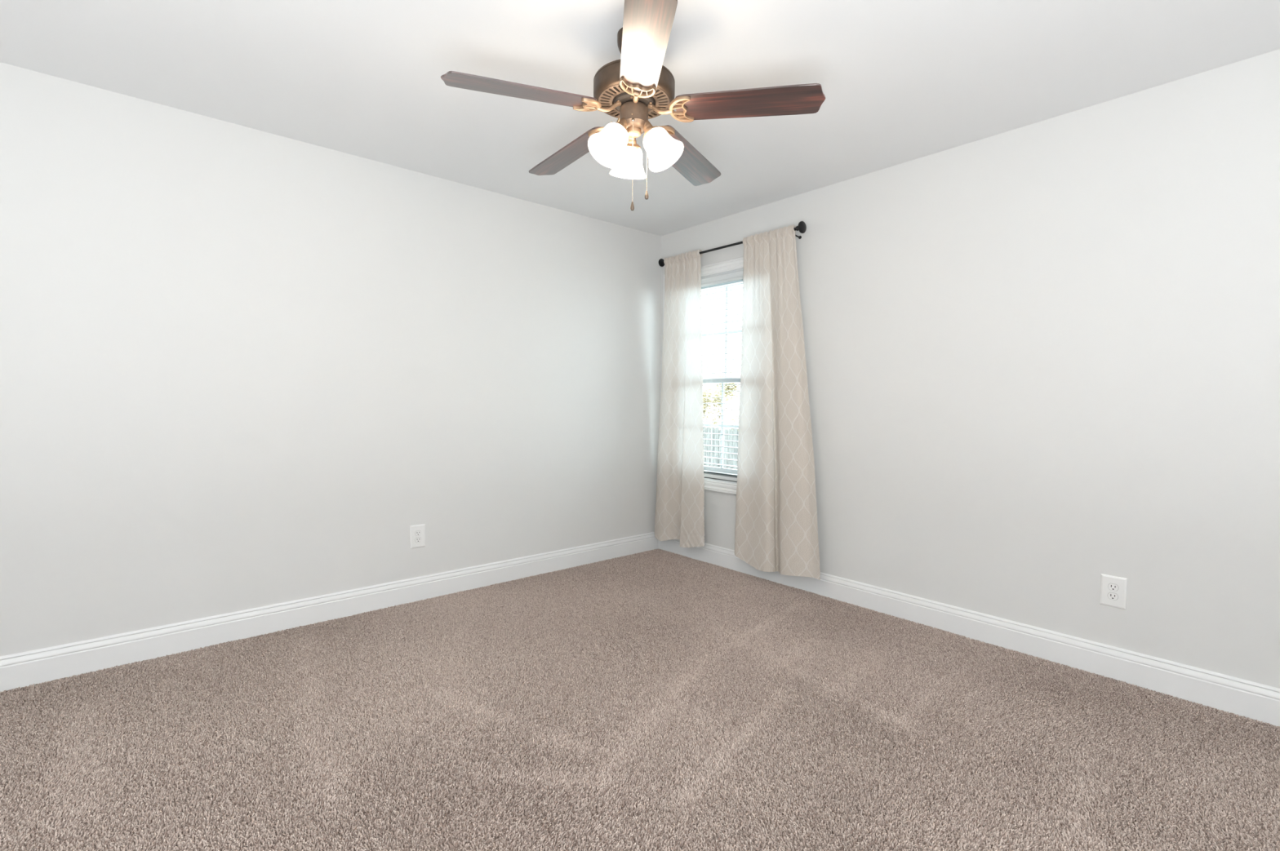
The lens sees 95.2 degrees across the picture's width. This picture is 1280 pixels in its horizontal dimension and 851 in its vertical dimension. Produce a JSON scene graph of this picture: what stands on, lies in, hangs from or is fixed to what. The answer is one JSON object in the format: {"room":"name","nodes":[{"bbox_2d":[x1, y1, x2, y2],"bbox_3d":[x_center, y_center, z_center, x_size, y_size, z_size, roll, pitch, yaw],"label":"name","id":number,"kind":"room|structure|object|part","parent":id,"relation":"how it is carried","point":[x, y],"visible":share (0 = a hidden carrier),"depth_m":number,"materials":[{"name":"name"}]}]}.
{"room":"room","nodes":[
{"label":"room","id":0,"kind":"room"},
{"bbox_2d":[0,62,661,656],"bbox_3d":[-1.683,-0.203,3.075,4.750,2.540,0.150,-2,3,-41],"label":"wall","id":1,"kind":"structure","parent":0,"point":[239,365],"depth_m":2.87,"materials":[{"name":"white paint"}]},
{"bbox_2d":[0,532,657,692],"bbox_3d":[-1.582,0.955,3.111,4.600,0.142,0.015,-2,3,-41],"label":"baseboard","id":2,"kind":"structure","parent":1,"relation":"attached to","point":[23,669],"depth_m":2.90,"materials":[{"name":"white paint"}]},
{"bbox_2d":[409,524,425,549],"bbox_3d":[-1.279,0.639,3.364,0.088,0.132,0.008,-2,3,-41],"label":"power outlet","id":3,"kind":"object","parent":1,"relation":"attached to","point":[417,533],"visible":1,"depth_m":3.36,"materials":[{"name":"white plastic"}]},
{"bbox_2d":[414,537,421,542],"bbox_3d":[-1.277,0.659,3.363,0.036,0.030,0.002,-2,3,-41],"label":"receptacle","id":4,"kind":"object","parent":3,"relation":"attached to","point":[417,540],"depth_m":3.36,"materials":[{"name":"white plastic"}]},
{"bbox_2d":[414,530,421,536],"bbox_3d":[-1.277,0.620,3.361,0.036,0.030,0.002,-2,3,-41],"label":"receptacle","id":5,"kind":"object","parent":3,"relation":"attached to","point":[417,533],"depth_m":3.36,"materials":[{"name":"white plastic"}]},
{"bbox_2d":[0,0,1279,235],"bbox_3d":[0.044,-1.391,1.171,4.900,0.120,5.200,-2,3,-41],"label":"ceiling","id":6,"kind":"structure","parent":0,"point":[900,81],"depth_m":2.24,"materials":[{"name":"white paint"}]},
{"bbox_2d":[440,0,825,210],"bbox_3d":[0.029,-1.055,2.043,1.184,0.634,1.226,1,2,13],"label":"ceiling fan","id":7,"kind":"object","parent":6,"relation":"hanging from","point":[636,88],"visible":1,"depth_m":1.97,"materials":[{"name":"brown wood"}]},
{"bbox_3d":[-0.388,-1.088,1.900,0.495,0.006,0.132,-3,14,-23],"label":"blade","id":8,"kind":"part","parent":7,"relation":"part of","materials":[{"name":"brown wood"}]},
{"bbox_3d":[-0.281,-1.097,2.354,0.132,0.006,0.495,-16,9,-40],"label":"blade","id":9,"kind":"part","parent":7,"relation":"part of","materials":[{"name":"brown wood"}]},
{"bbox_3d":[-0.105,-0.961,1.985,0.141,0.138,0.138,-1,2,-41],"label":"lamp shade","id":10,"kind":"part","parent":7,"relation":"part of","materials":[{"name":"white glass"}]},
{"bbox_3d":[-0.091,-0.980,1.997,0.065,0.078,0.053,-1,2,-41],"label":"bulb","id":11,"kind":"part","parent":7,"relation":"part of","materials":[{"name":"white glass"}]},
{"bbox_3d":[-0.059,-1.045,2.022,0.048,0.051,0.035,-1,2,-41],"label":"lamp arm","id":12,"kind":"part","parent":7,"relation":"part of","materials":[{"name":"brown metal"}]},
{"bbox_3d":[-0.039,-0.965,2.168,0.133,0.138,0.139,-1,2,-41],"label":"lamp shade","id":13,"kind":"part","parent":7,"relation":"part of","materials":[{"name":"white glass"}]},
{"bbox_3d":[-0.025,-0.910,2.003,0.014,0.289,0.014,-1,2,-41],"label":"pull chain","id":14,"kind":"part","parent":7,"relation":"part of","materials":[{"name":"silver metal"}]},
{"bbox_3d":[-0.021,-1.138,2.052,0.249,0.011,0.249,-1,2,-41],"label":"vent plate","id":15,"kind":"part","parent":7,"relation":"part of","materials":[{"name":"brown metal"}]},
{"bbox_3d":[0.024,-0.937,2.044,0.011,0.232,0.012,-1,2,-41],"label":"pull chain","id":16,"kind":"part","parent":7,"relation":"part of","materials":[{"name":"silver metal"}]},
{"bbox_3d":[0.025,-1.044,2.038,0.048,0.051,0.035,1,3,19],"label":"lamp arm","id":17,"kind":"part","parent":7,"relation":"part of","materials":[{"name":"brown metal"}]},
{"bbox_3d":[0.012,-1.079,1.657,0.132,0.006,0.495,12,3,-5],"label":"blade","id":18,"kind":"part","parent":7,"relation":"part of","materials":[{"name":"brown wood"}]},
{"bbox_3d":[0.065,-0.980,2.027,0.052,0.078,0.062,-1,2,-41],"label":"bulb","id":19,"kind":"part","parent":7,"relation":"part of","materials":[{"name":"white glass"}]},
{"bbox_3d":[0.086,-0.960,2.022,0.133,0.138,0.139,-1,2,-41],"label":"lamp shade","id":20,"kind":"part","parent":7,"relation":"part of","materials":[{"name":"white glass"}]},
{"bbox_3d":[0.185,-1.093,2.393,0.132,0.006,0.495,-12,-8,30],"label":"blade","id":21,"kind":"part","parent":7,"relation":"part of","materials":[{"name":"brown wood"}]},
{"bbox_3d":[0.365,-1.083,1.962,0.495,0.006,0.132,3,-10,13],"label":"blade","id":22,"kind":"part","parent":7,"relation":"part of","materials":[{"name":"brown wood"}]},
{"bbox_2d":[0,549,1279,850],"label":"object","id":23,"kind":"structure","parent":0,"point":[679,579],"depth_m":2.01,"materials":[{"name":"beige carpet"}]},
{"bbox_2d":[0,555,1279,850],"bbox_3d":[0.022,1.176,1.277,4.900,0.121,5.200,-2,3,-41],"label":"floor","id":24,"kind":"structure","parent":0,"point":[443,846],"depth_m":1.72,"materials":[{"name":"beige carpet"}]},
{"bbox_2d":[659,48,1279,688],"bbox_3d":[1.774,-0.165,2.841,0.150,2.540,5.050,-2,3,-41],"label":"wall","id":25,"kind":"structure","parent":0,"point":[1042,358],"depth_m":2.59,"materials":[{"name":"white paint"}]},
{"bbox_2d":[662,257,743,494],"bbox_3d":[0.592,-0.338,4.176,0.169,1.609,1.078,-2,3,-41],"label":"window","id":26,"kind":"structure","parent":25,"relation":"in","point":[726,486],"depth_m":4.16,"materials":[{"name":"white paint"}]},
{"bbox_3d":[0.592,0.003,4.193,0.026,0.689,0.840,-2,3,-41],"label":"sash","id":27,"kind":"part","parent":26,"relation":"part of","materials":[{"name":"white plastic"}]},
{"bbox_3d":[0.619,-0.664,4.184,0.028,0.720,0.840,-2,3,-41],"label":"sash","id":28,"kind":"part","parent":26,"relation":"part of","materials":[{"name":"white plastic"}]},
{"bbox_2d":[701,270,743,481],"bbox_3d":[0.557,-0.339,4.146,0.067,1.434,0.900,-2,3,-41],"label":"window blind","id":29,"kind":"object","parent":26,"relation":"attached to","point":[738,275],"visible":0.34,"depth_m":4.12,"materials":[{"name":"white plastic"}]},
{"bbox_3d":[0.503,-0.325,4.219,0.055,1.375,0.002,-2,3,-41],"label":"ladder cord","id":30,"kind":"part","parent":29,"relation":"part of","materials":[{"name":"white fabric"}]},
{"bbox_3d":[0.556,0.365,4.179,0.049,0.026,0.896,-2,3,-41],"label":"rail","id":31,"kind":"part","parent":29,"relation":"part of","materials":[{"name":"white plastic"}]},
{"bbox_3d":[0.599,-0.338,4.182,0.151,1.467,0.936,-2,3,-41],"label":"frame","id":32,"kind":"part","parent":26,"relation":"part of","materials":[{"name":"white plastic"}]},
{"bbox_2d":[658,221,806,266],"bbox_3d":[0.585,-1.206,3.964,0.121,0.076,1.255,-2,3,-41],"label":"curtain rod","id":33,"kind":"object","parent":25,"relation":"attached to","point":[802,227],"visible":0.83,"depth_m":3.86,"materials":[{"name":"black metal"}]},
{"bbox_2d":[654,249,704,547],"bbox_3d":[0.288,-0.183,4.288,0.088,2.133,0.546,-2,3,-41],"label":"curtain","id":34,"kind":"object","parent":33,"relation":"hanging from","point":[680,493],"visible":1,"depth_m":4.27,"materials":[{"name":"fabric"}]},
{"bbox_3d":[0.563,-1.207,3.952,0.016,0.016,1.126,-2,3,-41],"label":"rod","id":35,"kind":"part","parent":33,"relation":"part of","materials":[{"name":"black metal"}]},
{"bbox_2d":[734,224,820,580],"bbox_3d":[0.854,-0.145,3.621,0.080,2.145,0.668,-2,3,-41],"label":"curtain","id":36,"kind":"object","parent":33,"relation":"hanging from","point":[776,527],"visible":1,"depth_m":3.67,"materials":[{"name":"fabric"}]},
{"bbox_2d":[657,539,1279,727],"bbox_3d":[1.751,0.997,2.778,0.015,0.142,4.900,-2,3,-41],"label":"baseboard","id":37,"kind":"structure","parent":25,"relation":"attached to","point":[1255,701],"depth_m":2.67,"materials":[{"name":"white paint"}]},
{"bbox_2d":[1099,573,1127,609],"bbox_3d":[2.009,0.705,2.479,0.008,0.132,0.088,-2,3,-41],"label":"power outlet","id":38,"kind":"object","parent":25,"relation":"attached to","point":[1113,588],"visible":1,"depth_m":2.48,"materials":[{"name":"white plastic"}]},
{"bbox_2d":[1107,592,1118,600],"bbox_3d":[2.006,0.725,2.478,0.001,0.030,0.036,-2,3,-41],"label":"receptacle","id":39,"kind":"object","parent":38,"relation":"attached to","point":[1111,596],"depth_m":2.48,"materials":[{"name":"white plastic"}]},
{"bbox_2d":[1107,583,1118,591],"bbox_3d":[2.006,0.686,2.476,0.002,0.030,0.036,-2,3,-41],"label":"receptacle","id":40,"kind":"object","parent":38,"relation":"attached to","point":[1111,587],"depth_m":2.48,"materials":[{"name":"white plastic"}]},
{"label":"outside","id":41,"kind":"structure","parent":0,"visible":0},
{"bbox_3d":[5.458,1.299,29.214,39.700,0.200,70.000,-2,3,-41],"label":"ground","id":42,"kind":"structure","parent":41,"visible":0},
{"bbox_2d":[702,427,738,469],"bbox_3d":[1.913,0.972,14.121,0.163,1.840,16.853,-2,3,-41],"label":"privacy fence","id":43,"kind":"object","parent":42,"relation":"on","point":[735,432],"visible":0.06,"depth_m":13.99,"materials":[{"name":"white wood"}]},
{"bbox_2d":[702,367,740,429],"bbox_3d":[2.028,-0.133,17.707,1.954,3.556,2.791,-1,3,-26],"label":"tree","id":44,"kind":"object","parent":42,"relation":"on","point":[715,400],"visible":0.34,"depth_m":17.20,"materials":[{"name":"green plant"}]},
{"bbox_2d":[726,404,739,431],"bbox_3d":[3.581,-0.034,15.526,2.566,3.571,2.026,1,2,3],"label":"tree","id":45,"kind":"object","parent":42,"relation":"on","point":[736,415],"visible":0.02,"depth_m":16.16,"materials":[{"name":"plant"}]}
]}

